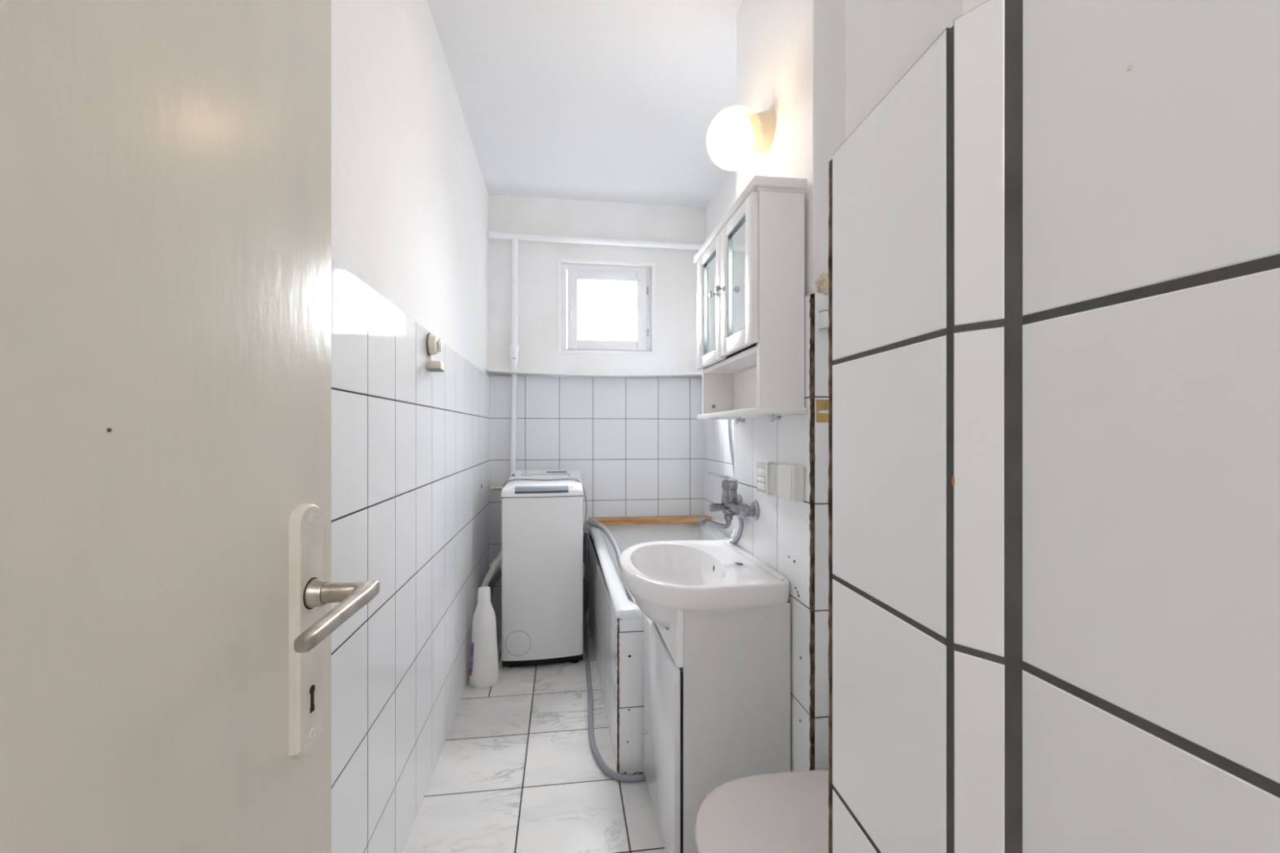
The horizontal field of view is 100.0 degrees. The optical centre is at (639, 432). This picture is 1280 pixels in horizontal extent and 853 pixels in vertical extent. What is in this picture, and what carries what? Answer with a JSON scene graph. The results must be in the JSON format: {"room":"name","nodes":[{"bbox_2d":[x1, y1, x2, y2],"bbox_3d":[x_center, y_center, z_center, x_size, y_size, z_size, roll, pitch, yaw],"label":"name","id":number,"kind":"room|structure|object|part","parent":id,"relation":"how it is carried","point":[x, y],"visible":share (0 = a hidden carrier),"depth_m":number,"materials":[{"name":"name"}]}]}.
{"room":"bathroom","nodes":[
{"label":"bathroom","id":0,"kind":"room"},
{"bbox_2d":[331,0,489,852],"bbox_3d":[-0.685,-0.137,1.397,0.112,2.530,3.560,0,0,-8],"label":"wall","id":1,"kind":"structure","parent":0,"point":[411,442],"depth_m":1.42,"materials":[{"name":"white tile"}]},
{"bbox_2d":[0,0,379,852],"bbox_3d":[-0.243,0.099,0.121,0.105,2.042,0.700,0,0,-2],"label":"door","id":2,"kind":"structure","parent":1,"relation":"in","point":[168,620],"depth_m":0.29,"materials":[{"name":"beige paint"}]},
{"bbox_3d":[-0.264,0.154,0.426,0.008,0.195,0.035,0,0,-2],"label":"handle plate","id":3,"kind":"part","parent":2,"relation":"part of","materials":[{"name":"white metal"}]},
{"bbox_3d":[-0.228,0.128,0.379,0.046,0.017,0.121,0,0,-8],"label":"lever handle","id":4,"kind":"part","parent":2,"relation":"part of","materials":[{"name":"metal"}]},
{"bbox_3d":[-0.635,0.403,1.398,0.010,1.450,3.547,0,0,-8],"label":"tile panel","id":5,"kind":"part","parent":1,"relation":"part of","materials":[{"name":"white tile"}]},
{"bbox_2d":[425,333,444,372],"bbox_3d":[-0.651,-0.255,1.710,0.046,0.121,0.077,0,0,-8],"label":"hook","id":6,"kind":"object","parent":1,"relation":"attached to","point":[433,344],"visible":1,"depth_m":1.69,"materials":[{"name":"beige plastic"}]},
{"bbox_3d":[-0.666,-0.232,1.708,0.008,0.050,0.016,0,0,-8],"label":"arm","id":7,"kind":"part","parent":6,"relation":"part of","materials":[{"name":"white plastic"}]},
{"bbox_2d":[425,333,438,355],"bbox_3d":[-0.659,-0.277,1.709,0.030,0.074,0.074,0,0,-8],"label":"light switch","id":8,"kind":"object","parent":6,"relation":"on","point":[431,340],"depth_m":1.68,"materials":[{"name":"beige plastic"}]},
{"bbox_3d":[-0.650,-0.197,1.708,0.045,0.006,0.052,0,0,-8],"label":"plate","id":9,"kind":"part","parent":6,"relation":"part of","materials":[{"name":"grey plastic"}]},
{"bbox_2d":[428,360,443,369],"bbox_3d":[-0.649,-0.212,1.711,0.038,0.026,0.042,0,0,-8],"label":"electrical outlet","id":10,"kind":"object","parent":6,"relation":"on","point":[433,365],"depth_m":1.69,"materials":[{"name":"beige plastic"}]},
{"bbox_2d":[480,551,501,586],"bbox_3d":[-0.762,0.873,2.795,0.050,0.505,0.178,0,0,35],"label":"pipe","id":11,"kind":"object","parent":1,"relation":"attached to","point":[495,565],"visible":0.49,"depth_m":2.77,"materials":[{"name":"white plastic"}]},
{"bbox_2d":[488,567,501,604],"bbox_3d":[-0.778,0.920,2.932,0.128,0.412,0.037,0,0,-26],"label":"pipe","id":12,"kind":"object","parent":1,"relation":"attached to","point":[498,575],"visible":0.27,"depth_m":2.91,"materials":[{"name":"grey plastic"}]},
{"bbox_2d":[488,484,503,491],"bbox_3d":[-0.810,0.323,3.101,0.125,0.038,0.038,0,0,-8],"label":"pipe stub","id":13,"kind":"object","parent":1,"relation":"attached to","point":[491,487],"visible":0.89,"depth_m":3.09,"materials":[{"name":"beige plastic"}]},
{"bbox_2d":[402,619,666,852],"bbox_3d":[0.172,1.158,0.964,1.686,0.060,4.860,0,0,-8],"label":"floor","id":14,"kind":"structure","parent":0,"point":[517,770],"depth_m":1.74,"materials":[{"name":"grey tile"}]},
{"bbox_2d":[469,586,498,688],"bbox_3d":[-0.699,0.914,2.410,0.130,0.428,0.108,0,0,-8],"label":"detergent bottle","id":15,"kind":"object","parent":14,"relation":"on","point":[484,662],"visible":1,"depth_m":2.38,"materials":[{"name":"white plastic"}]},
{"bbox_2d":[501,470,582,666],"bbox_3d":[-0.501,0.669,2.822,0.383,0.917,0.572,0,0,-8],"label":"washing machine","id":16,"kind":"object","parent":14,"relation":"on","point":[542,521],"visible":0.97,"depth_m":2.55,"materials":[{"name":"white enamelled metal"},{"name":"white plastic"},{"name":"dark grey plastic"}]},
{"bbox_3d":[-0.468,0.273,2.564,0.254,0.026,0.047,0,0,-11],"label":"lid handle","id":17,"kind":"part","parent":16,"relation":"part of","materials":[{"name":"grey plastic"}]},
{"bbox_3d":[-0.485,0.260,2.709,0.293,0.016,0.300,0,0,-8],"label":"lid","id":18,"kind":"part","parent":16,"relation":"part of","materials":[{"name":"white plastic"}]},
{"bbox_3d":[-0.520,0.235,2.956,0.359,0.032,0.160,0,0,-8],"label":"control panel","id":19,"kind":"part","parent":16,"relation":"part of","materials":[{"name":"white plastic"}]},
{"bbox_2d":[502,478,591,533],"bbox_3d":[-0.540,0.386,2.812,0.554,0.289,0.221,0,0,25],"label":"power cord","id":20,"kind":"object","parent":16,"relation":"on","point":[586,528],"visible":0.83,"depth_m":2.77,"materials":[{"name":"grey plastic"}]},
{"bbox_2d":[583,537,589,612],"bbox_3d":[-0.276,0.744,2.765,0.026,0.409,0.139,0,0,-8],"label":"hose","id":21,"kind":"object","parent":16,"relation":"attached to","point":[586,540],"visible":1,"depth_m":2.71,"materials":[{"name":"grey plastic"}]},
{"bbox_2d":[582,577,646,782],"bbox_3d":[-0.202,0.978,2.364,0.265,0.308,1.381,0,0,-20],"label":"hose","id":22,"kind":"object","parent":14,"relation":"on","point":[609,772],"visible":0.87,"depth_m":2.02,"materials":[{"name":"grey"}]},
{"bbox_2d":[621,771,644,774],"bbox_3d":[-0.001,1.126,1.772,0.124,0.005,0.020,0,0,-8],"label":"crumbs","id":23,"kind":"object","parent":14,"relation":"on","point":[640,772],"visible":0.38,"depth_m":1.77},
{"bbox_2d":[588,523,729,773],"bbox_3d":[0.147,0.833,2.547,0.714,0.591,1.485,0,0,-8],"label":"bathtub","id":24,"kind":"object","parent":14,"relation":"on","point":[616,624],"visible":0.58,"depth_m":1.97,"materials":[{"name":"white ceramic"}]},
{"bbox_3d":[-0.187,0.874,2.502,0.010,0.508,1.479,0,0,-9],"label":"panel","id":25,"kind":"part","parent":24,"relation":"part of","materials":[{"name":"white tile"}]},
{"bbox_2d":[582,520,635,603],"bbox_3d":[-0.155,0.597,2.506,0.070,0.268,1.073,0,0,-16],"label":"hose","id":26,"kind":"object","parent":24,"relation":"on","point":[615,544],"visible":0.61,"depth_m":2.50,"materials":[{"name":"grey plastic"}]},
{"bbox_3d":[0.266,0.874,1.824,0.680,0.508,0.010,0,0,-8],"label":"panel","id":27,"kind":"part","parent":24,"relation":"part of","materials":[{"name":"white tile"}]},
{"bbox_2d":[588,515,711,525],"bbox_3d":[0.059,0.518,3.152,0.713,0.032,0.117,0,0,-8],"label":"wooden board","id":28,"kind":"object","parent":24,"relation":"on","point":[678,519],"visible":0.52,"depth_m":3.11,"materials":[{"name":"brown wood"}]},
{"bbox_2d":[643,602,790,852],"bbox_3d":[0.188,0.778,1.535,0.321,0.700,0.432,0,0,-8],"label":"vanity unit","id":29,"kind":"object","parent":14,"relation":"on","point":[717,685],"visible":0.85,"depth_m":1.33,"materials":[{"name":"white wood"}]},
{"bbox_3d":[0.025,0.913,1.635,0.027,0.019,0.019,0,0,-8],"label":"knob","id":30,"kind":"part","parent":29,"relation":"part of","materials":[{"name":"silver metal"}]},
{"bbox_3d":[0.055,0.837,1.516,0.016,0.514,0.432,0,0,-9],"label":"door","id":31,"kind":"part","parent":29,"relation":"part of","materials":[{"name":"white wood"}]},
{"bbox_2d":[619,540,790,627],"bbox_3d":[0.144,0.456,1.576,0.406,0.164,0.573,0,0,-8],"label":"washbasin","id":32,"kind":"object","parent":29,"relation":"in","point":[661,578],"visible":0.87,"depth_m":1.44,"materials":[{"name":"white ceramic"}]},
{"bbox_2d":[694,769,829,852],"bbox_3d":[0.449,0.718,0.958,0.704,0.820,0.384,0,0,-8],"label":"toilet","id":33,"kind":"object","parent":14,"relation":"on","point":[784,812],"visible":0.24,"depth_m":0.99,"materials":[{"name":"white"}]},
{"bbox_2d":[427,0,743,207],"bbox_3d":[0.172,-1.442,0.964,1.686,0.080,4.860,0,0,-8],"label":"ceiling","id":34,"kind":"structure","parent":0,"point":[631,101],"depth_m":2.20,"materials":[{"name":"white paint"}]},
{"bbox_2d":[488,194,705,623],"bbox_3d":[-0.251,-0.137,3.316,1.516,2.530,0.143,0,0,-8],"label":"wall","id":35,"kind":"structure","parent":0,"point":[636,445],"depth_m":3.25,"materials":[{"name":"paint"}]},
{"bbox_2d":[510,237,519,475],"bbox_3d":[-0.732,-0.004,3.138,0.054,2.261,0.062,0,0,-41],"label":"riser pipe","id":36,"kind":"object","parent":35,"relation":"attached to","point":[514,347],"visible":0.74,"depth_m":3.13,"materials":[{"name":"white metal"}]},
{"bbox_2d":[485,368,702,377],"bbox_3d":[-0.234,-0.342,3.185,1.305,0.030,0.148,0,0,-8],"label":"wall ledge","id":37,"kind":"object","parent":35,"relation":"attached to","point":[489,371],"visible":0.94,"depth_m":3.14,"materials":[{"name":"white"}]},
{"bbox_2d":[487,230,703,250],"bbox_3d":[-0.238,-1.146,3.214,1.303,0.056,0.056,0,0,-8],"label":"pipe","id":38,"kind":"object","parent":35,"relation":"attached to","point":[491,234],"visible":0.95,"depth_m":3.19,"materials":[{"name":"white metal"}]},
{"bbox_3d":[-0.242,0.397,3.250,1.293,1.462,0.010,0,0,-8],"label":"tile panel","id":39,"kind":"part","parent":35,"relation":"part of","materials":[{"name":"white tile"}]},
{"bbox_2d":[560,263,651,351],"bbox_3d":[-0.208,-0.750,3.313,0.557,0.547,0.102,0,0,-8],"label":"window","id":40,"kind":"structure","parent":35,"relation":"in","point":[641,276],"depth_m":3.29,"materials":[{"name":"white"}]},
{"bbox_2d":[557,257,655,355],"bbox_3d":[-0.200,-0.759,3.263,0.595,0.571,0.008,0,0,-8],"label":"trim","id":41,"kind":"structure","parent":35,"relation":"attached to","point":[559,260],"depth_m":3.26,"materials":[{"name":"white gloss paint"},{"name":"painted wood"}]},
{"bbox_2d":[704,159,736,538],"bbox_3d":[0.561,-0.137,2.598,0.112,2.530,1.535,0,0,-8],"label":"wall","id":42,"kind":"structure","parent":0,"point":[717,458],"depth_m":3.04,"materials":[{"name":"white paint"}]},
{"bbox_3d":[0.510,0.403,2.595,0.010,1.450,1.502,0,0,-8],"label":"tile panel","id":43,"kind":"part","parent":42,"relation":"part of","materials":[{"name":"white tile"}]},
{"bbox_2d":[733,0,845,772],"bbox_3d":[0.649,-0.137,1.565,0.591,2.530,0.575,0,0,-8],"label":"wall","id":44,"kind":"structure","parent":0,"point":[791,54],"depth_m":1.31,"materials":[{"name":"white paint"}]},
{"bbox_2d":[697,471,759,529],"bbox_3d":[0.260,0.213,1.666,0.153,0.180,0.212,0,0,-8],"label":"faucet","id":45,"kind":"object","parent":44,"relation":"attached to","point":[731,504],"visible":1,"depth_m":1.65,"materials":[{"name":"silver metal"}]},
{"bbox_3d":[0.235,0.280,1.675,0.109,0.046,0.027,0,0,9],"label":"spout","id":46,"kind":"part","parent":45,"relation":"part of","materials":[{"name":"silver metal"}]},
{"bbox_3d":[0.238,0.233,1.663,0.042,0.027,0.027,0,0,-8],"label":"diverter knob","id":47,"kind":"part","parent":45,"relation":"part of","materials":[{"name":"silver metal"}]},
{"bbox_3d":[0.256,0.140,1.665,0.095,0.034,0.039,0,0,-8],"label":"lever","id":48,"kind":"part","parent":45,"relation":"part of","materials":[{"name":"silver metal"}]},
{"bbox_2d":[727,419,743,543],"bbox_3d":[0.436,0.078,1.876,0.337,0.633,0.400,0,0,-8],"label":"shower hose","id":49,"kind":"object","parent":44,"relation":"attached to","point":[731,540],"visible":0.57,"depth_m":1.93,"materials":[{"name":"silver metal"}]},
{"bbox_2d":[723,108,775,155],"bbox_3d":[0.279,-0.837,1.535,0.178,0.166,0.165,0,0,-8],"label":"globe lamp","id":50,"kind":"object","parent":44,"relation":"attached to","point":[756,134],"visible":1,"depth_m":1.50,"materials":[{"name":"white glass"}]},
{"bbox_3d":[0.275,-0.834,1.531,0.074,0.065,0.066,0,0,-8],"label":"bulb","id":51,"kind":"part","parent":50,"relation":"part of","materials":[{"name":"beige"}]},
{"bbox_2d":[693,175,807,423],"bbox_3d":[0.276,-0.310,1.538,0.156,0.572,0.586,0,0,-8],"label":"upper cabinet","id":52,"kind":"object","parent":44,"relation":"attached to","point":[751,267],"visible":1,"depth_m":1.27,"materials":[{"name":"white paint"}]},
{"bbox_2d":[705,253,715,354],"bbox_3d":[0.220,-0.386,1.633,0.004,0.296,0.154,0,0,-8],"label":"mirror","id":53,"kind":"object","parent":52,"relation":"attached to","point":[710,259],"depth_m":1.64,"materials":[{"name":"clear glass"}]},
{"bbox_3d":[0.215,-0.386,1.643,0.016,0.357,0.268,0,0,-8],"label":"door","id":54,"kind":"part","parent":52,"relation":"part of","materials":[{"name":"white paint"}]},
{"bbox_3d":[0.211,-0.394,1.534,0.026,0.019,0.019,0,0,-8],"label":"knob","id":55,"kind":"part","parent":52,"relation":"part of","materials":[{"name":"silver metal"}]},
{"bbox_3d":[0.262,-0.315,1.775,0.113,0.514,0.016,0,0,-8],"label":"panel","id":56,"kind":"part","parent":52,"relation":"part of","materials":[{"name":"white paint"}]},
{"bbox_3d":[0.220,-0.394,1.474,0.026,0.019,0.019,0,0,-8],"label":"knob","id":57,"kind":"part","parent":52,"relation":"part of","materials":[{"name":"silver metal"}]},
{"bbox_2d":[703,345,756,373],"bbox_3d":[0.295,-0.200,1.524,0.103,0.015,0.490,0,0,-8],"label":"shelf","id":58,"kind":"object","parent":52,"relation":"attached to","point":[745,362],"depth_m":1.54,"materials":[{"name":"white paint"}]},
{"bbox_2d":[730,219,745,335],"bbox_3d":[0.256,-0.393,1.381,0.004,0.282,0.153,0,0,-8],"label":"mirror","id":59,"kind":"object","parent":52,"relation":"attached to","point":[738,226],"depth_m":1.38,"materials":[{"name":"clear glass"}]},
{"bbox_3d":[0.253,-0.388,1.384,0.016,0.352,0.250,0,0,-8],"label":"door","id":60,"kind":"part","parent":52,"relation":"part of","materials":[{"name":"white paint"}]},
{"bbox_3d":[0.285,-0.034,1.522,0.023,0.020,0.016,0,0,-8],"label":"hook knob","id":61,"kind":"part","parent":52,"relation":"part of","materials":[{"name":"silver metal"}]},
{"bbox_3d":[0.349,-0.315,1.532,0.006,0.514,0.490,0,0,-8],"label":"panel","id":62,"kind":"part","parent":52,"relation":"part of","materials":[{"name":"white paint"}]},
{"bbox_3d":[0.288,-0.581,1.540,0.130,0.030,0.584,0,0,-8],"label":"cornice","id":63,"kind":"part","parent":52,"relation":"part of","materials":[{"name":"white paint"}]},
{"bbox_3d":[0.321,-0.034,1.270,0.023,0.020,0.016,0,0,-8],"label":"hook knob","id":64,"kind":"part","parent":52,"relation":"part of","materials":[{"name":"silver metal"}]},
{"bbox_3d":[0.334,-0.315,1.274,0.113,0.514,0.016,0,0,-8],"label":"panel","id":65,"kind":"part","parent":52,"relation":"part of","materials":[{"name":"white paint"}]},
{"bbox_2d":[756,460,782,498],"bbox_3d":[0.355,0.127,1.457,0.024,0.090,0.180,0,0,-8],"label":"light switch","id":66,"kind":"object","parent":44,"relation":"attached to","point":[766,471],"visible":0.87,"depth_m":1.45,"materials":[{"name":"white plastic"}]},
{"bbox_3d":[0.360,0.403,1.531,0.008,1.450,0.562,0,0,-8],"label":"tile panel","id":67,"kind":"part","parent":44,"relation":"part of","materials":[{"name":"white tile"}]},
{"bbox_2d":[777,463,804,502],"bbox_3d":[0.369,0.123,1.320,0.034,0.086,0.092,0,0,-8],"label":"wall socket","id":68,"kind":"object","parent":44,"relation":"attached to","point":[790,477],"visible":1,"depth_m":1.28,"materials":[{"name":"white plastic"}]},
{"bbox_3d":[0.355,0.123,1.319,0.006,0.078,0.082,0,0,-8],"label":"plate","id":69,"kind":"part","parent":68,"relation":"part of","materials":[{"name":"white plastic"}]},
{"bbox_2d":[808,297,815,770],"bbox_3d":[0.401,0.409,1.247,0.011,1.437,0.015,0,0,-8],"label":"trim","id":70,"kind":"structure","parent":44,"relation":"attached to","point":[811,447],"depth_m":1.24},
{"bbox_3d":[0.593,0.403,1.273,0.384,1.450,0.012,0,0,-8],"label":"tile panel","id":71,"kind":"part","parent":44,"relation":"part of","materials":[{"name":"white tile"}]},
{"bbox_2d":[815,271,828,295],"bbox_3d":[0.429,-0.342,1.247,0.035,0.055,0.034,0,0,39],"label":"lump","id":72,"kind":"object","parent":44,"relation":"on","point":[822,283],"visible":0.75,"depth_m":1.24,"materials":[{"name":"beige"}]},
{"bbox_2d":[816,399,828,422],"bbox_3d":[0.467,-0.049,1.245,0.122,0.053,0.013,0,0,-8],"label":"bare patch","id":73,"kind":"object","parent":44,"relation":"attached to","point":[822,406],"visible":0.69,"depth_m":1.24,"materials":[{"name":"wood"}]},
{"bbox_2d":[819,309,829,329],"bbox_3d":[0.436,-0.257,1.229,0.040,0.042,0.029,0,0,-8],"label":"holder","id":74,"kind":"object","parent":44,"relation":"attached to","point":[824,315],"visible":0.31,"depth_m":1.23,"materials":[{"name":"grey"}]},
{"bbox_2d":[832,0,1279,852],"bbox_3d":[0.655,-0.137,0.243,0.754,2.530,0.896,0,0,-8],"label":"wall","id":75,"kind":"structure","parent":0,"point":[1151,325],"depth_m":0.36,"materials":[{"name":"white tile"}]},
{"bbox_2d":[827,158,832,852],"bbox_3d":[0.231,0.402,0.640,0.010,1.452,0.011,0,0,-8],"label":"trim","id":76,"kind":"structure","parent":75,"relation":"attached to","point":[830,167],"depth_m":0.64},
{"bbox_3d":[0.243,0.400,0.535,0.012,1.456,0.201,0,0,-6],"label":"tile panel","id":77,"kind":"part","parent":75,"relation":"part of","materials":[{"name":"white tile"}]},
{"bbox_2d":[946,26,953,852],"bbox_3d":[0.254,0.402,0.432,0.010,1.452,0.012,0,0,-8],"label":"trim","id":78,"kind":"structure","parent":75,"relation":"attached to","point":[950,33],"depth_m":0.43,"materials":[{"name":"grey tile"}]},
{"bbox_3d":[0.264,0.400,0.416,0.012,1.456,0.036,0,0,-38],"label":"tile panel","id":79,"kind":"part","parent":75,"relation":"part of","materials":[{"name":"white tile"}]},
{"bbox_2d":[1004,0,1022,852],"bbox_3d":[0.283,0.398,0.395,0.016,1.460,0.019,0,0,-31],"label":"trim","id":80,"kind":"structure","parent":75,"relation":"attached to","point":[1013,8],"depth_m":0.40,"materials":[{"name":"grey tile"}]},
{"bbox_3d":[0.341,0.400,0.074,0.012,1.456,0.649,0,0,-10],"label":"tile panel","id":81,"kind":"part","parent":75,"relation":"part of","materials":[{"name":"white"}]}
]}

